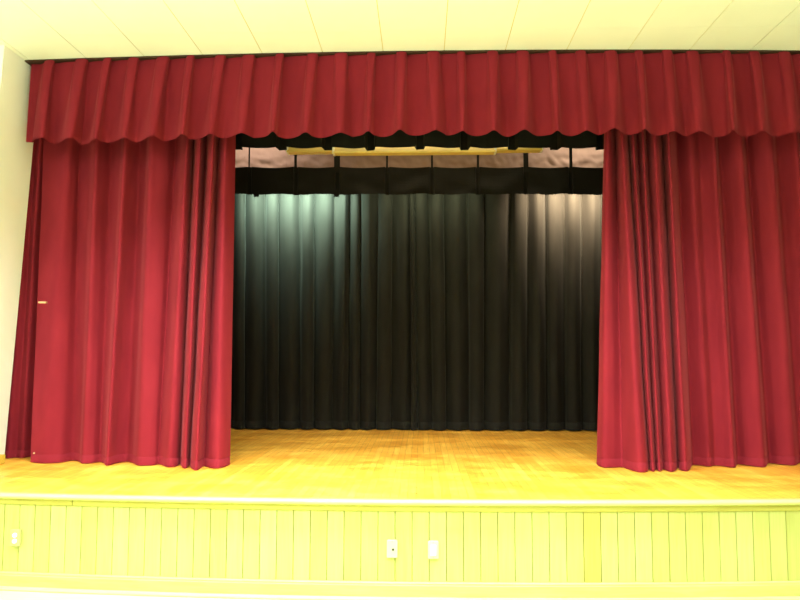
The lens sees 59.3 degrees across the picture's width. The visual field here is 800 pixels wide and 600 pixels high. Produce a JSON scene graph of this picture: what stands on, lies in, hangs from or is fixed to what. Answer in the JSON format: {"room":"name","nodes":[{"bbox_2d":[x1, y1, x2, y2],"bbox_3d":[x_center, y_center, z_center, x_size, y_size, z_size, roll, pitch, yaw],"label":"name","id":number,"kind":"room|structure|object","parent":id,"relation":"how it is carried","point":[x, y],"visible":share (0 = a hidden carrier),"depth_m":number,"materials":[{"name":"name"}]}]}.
{"room":"auditorium","nodes":[
{"label":"auditorium","id":0,"kind":"room"},
{"bbox_2d":[0,45,32,453],"bbox_3d":[-5.904,-0.111,6.370,4.889,4.458,0.577,0,-4,2],"label":"wall","id":1,"kind":"structure","parent":0,"point":[15,73],"depth_m":6.41,"materials":[{"name":"beige paint"}]},
{"bbox_2d":[0,454,4,463],"bbox_3d":[-3.600,1.409,6.099,0.115,0.080,0.407,0,-4,2],"label":"baseboard","id":2,"kind":"structure","parent":1,"relation":"attached to","point":[2,456],"depth_m":6.25,"materials":[{"name":"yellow wood"}]},
{"bbox_2d":[25,49,799,65],"bbox_3d":[0.316,-2.214,6.385,7.563,0.018,0.231,0,-4,2],"label":"trim","id":3,"kind":"structure","parent":1,"relation":"attached to","point":[588,51],"depth_m":6.29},
{"bbox_2d":[0,591,265,599],"bbox_3d":[-0.011,1.755,0.801,17.000,0.100,9.100,0,-4,2],"label":"floor","id":4,"kind":"structure","parent":0,"point":[4,595],"depth_m":4.73,"materials":[{"name":"white"}]},
{"bbox_2d":[0,504,799,582],"bbox_3d":[0.182,1.673,4.856,7.748,0.489,0.278,0,-4,2],"label":"wall","id":5,"kind":"structure","parent":0,"point":[743,546],"depth_m":4.74,"materials":[{"name":"yellow wood"}]},
{"bbox_2d":[10,529,21,546],"bbox_3d":[-2.677,1.660,4.915,0.080,0.117,0.037,0,-4,3],"label":"electrical outlet","id":6,"kind":"object","parent":5,"relation":"attached to","point":[15,534],"visible":1,"depth_m":4.90,"materials":[{"name":"white plastic"}]},
{"bbox_2d":[387,540,397,557],"bbox_3d":[-0.052,1.667,4.712,0.072,0.116,0.033,0,-4,2],"label":"electrical outlet","id":7,"kind":"object","parent":5,"relation":"attached to","point":[392,545],"visible":1,"depth_m":4.70,"materials":[{"name":"white plastic"}]},
{"bbox_2d":[0,571,799,597],"bbox_3d":[0.182,1.954,4.824,7.750,0.116,0.300,0,-4,2],"label":"baseboard","id":8,"kind":"structure","parent":5,"relation":"attached to","point":[7,578],"depth_m":4.69,"materials":[{"name":"yellow wood"}]},
{"bbox_2d":[0,492,799,511],"bbox_3d":[0.182,1.375,4.858,7.750,0.035,0.319,0,-4,2],"label":"trim","id":9,"kind":"structure","parent":5,"relation":"attached to","point":[8,495],"depth_m":4.73,"materials":[{"name":"yellow wood"}]},
{"bbox_2d":[0,586,799,599],"bbox_3d":[0.180,1.997,4.783,7.750,0.024,0.274,0,-4,2],"label":"trim","id":10,"kind":"structure","parent":5,"relation":"attached to","point":[2,588],"depth_m":4.69,"materials":[{"name":"yellow wood"}]},
{"bbox_2d":[428,541,438,558],"bbox_3d":[0.222,1.670,4.702,0.072,0.116,0.036,0,-4,2],"label":"electrical outlet","id":11,"kind":"object","parent":5,"relation":"attached to","point":[433,546],"visible":1,"depth_m":4.69,"materials":[{"name":"white plastic"}]},
{"bbox_2d":[0,0,799,59],"bbox_3d":[0.008,-2.644,1.613,17.000,0.120,10.050,0,-4,2],"label":"ceiling","id":12,"kind":"structure","parent":0,"point":[74,28],"depth_m":5.81,"materials":[{"name":"tile"}]},
{"bbox_2d":[26,50,799,144],"bbox_3d":[0.316,-1.829,6.254,7.523,0.798,0.338,0,-4,2],"label":"valance","id":13,"kind":"object","parent":12,"relation":"hanging from","point":[81,100],"visible":1,"depth_m":6.26,"materials":[{"name":"red fabric"}]},
{"bbox_2d":[0,428,799,498],"bbox_3d":[0.268,1.595,7.705,7.750,0.040,5.941,0,-4,2],"label":"floor","id":14,"kind":"structure","parent":0,"point":[264,462],"depth_m":5.83,"materials":[{"name":"yellow wood"}]},
{"bbox_2d":[5,138,43,457],"bbox_3d":[-3.596,-0.074,6.687,0.392,3.114,0.173,1,-4,-13],"label":"stage curtain","id":15,"kind":"object","parent":14,"relation":"on","point":[19,426],"visible":0.51,"depth_m":6.67,"materials":[{"name":"red fabric"}]},
{"bbox_2d":[30,134,235,469],"bbox_3d":[-2.468,-0.097,6.370,1.934,3.115,0.644,0,-4,2],"label":"stage curtain","id":16,"kind":"object","parent":14,"relation":"on","point":[133,347],"visible":0.96,"depth_m":6.45,"materials":[{"name":"red fabric"}]},
{"bbox_2d":[231,194,410,429],"bbox_3d":[-1.232,-0.619,9.275,2.827,4.588,0.180,0,-4,2],"label":"curtain","id":17,"kind":"object","parent":14,"relation":"on","point":[321,323],"visible":0.66,"depth_m":9.19,"materials":[{"name":"black fabric"}]},
{"bbox_2d":[410,193,602,430],"bbox_3d":[1.713,-0.625,9.156,3.175,4.588,0.187,0,-4,2],"label":"curtain","id":18,"kind":"object","parent":14,"relation":"on","point":[505,288],"visible":0.53,"depth_m":9.08,"materials":[{"name":"black fabric"}]},
{"bbox_2d":[597,128,799,471],"bbox_3d":[3.166,-0.093,6.346,2.841,3.115,0.587,0,-4,-5],"label":"stage curtain","id":19,"kind":"object","parent":14,"relation":"on","point":[699,326],"visible":0.98,"depth_m":6.32,"materials":[{"name":"red fabric"}]},
{"bbox_3d":[0.227,-3.147,8.908,17.000,0.100,4.268,0,-4,2],"label":"ceiling","id":20,"kind":"structure","parent":0,"visible":0},
{"bbox_2d":[286,147,331,154],"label":"strip light","id":21,"kind":"object","parent":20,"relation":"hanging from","point":[304,151],"depth_m":7.97,"materials":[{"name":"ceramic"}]},
{"bbox_2d":[332,147,496,155],"bbox_3d":[0.158,-2.394,7.833,1.807,1.566,0.132,0,-4,2],"label":"strip light","id":22,"kind":"object","parent":20,"relation":"hanging from","point":[435,150],"visible":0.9,"depth_m":7.73,"materials":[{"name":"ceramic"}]},
{"bbox_2d":[235,148,602,196],"bbox_3d":[0.152,-2.177,8.379,5.315,1.915,0.060,0,-4,2],"label":"valance","id":23,"kind":"object","parent":20,"relation":"hanging from","point":[336,180],"visible":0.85,"depth_m":8.30,"materials":[{"name":"black fabric"}]},
{"bbox_2d":[235,147,603,167],"bbox_3d":[0.228,-2.336,9.056,5.905,1.495,0.073,0,-4,2],"label":"wall","id":24,"kind":"structure","parent":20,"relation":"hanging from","point":[259,157],"depth_m":9.01,"materials":[{"name":"stone"}]},
{"bbox_2d":[235,130,603,150],"bbox_3d":[0.185,-2.366,7.179,4.123,1.721,0.151,0,-4,2],"label":"curtain","id":25,"kind":"object","parent":20,"relation":"hanging from","point":[462,140],"visible":0.12,"depth_m":7.08,"materials":[{"name":"black fabric"}]},
{"bbox_2d":[496,147,542,152],"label":"strip light","id":26,"kind":"object","parent":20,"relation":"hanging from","point":[502,149],"depth_m":7.91,"materials":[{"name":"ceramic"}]}
]}

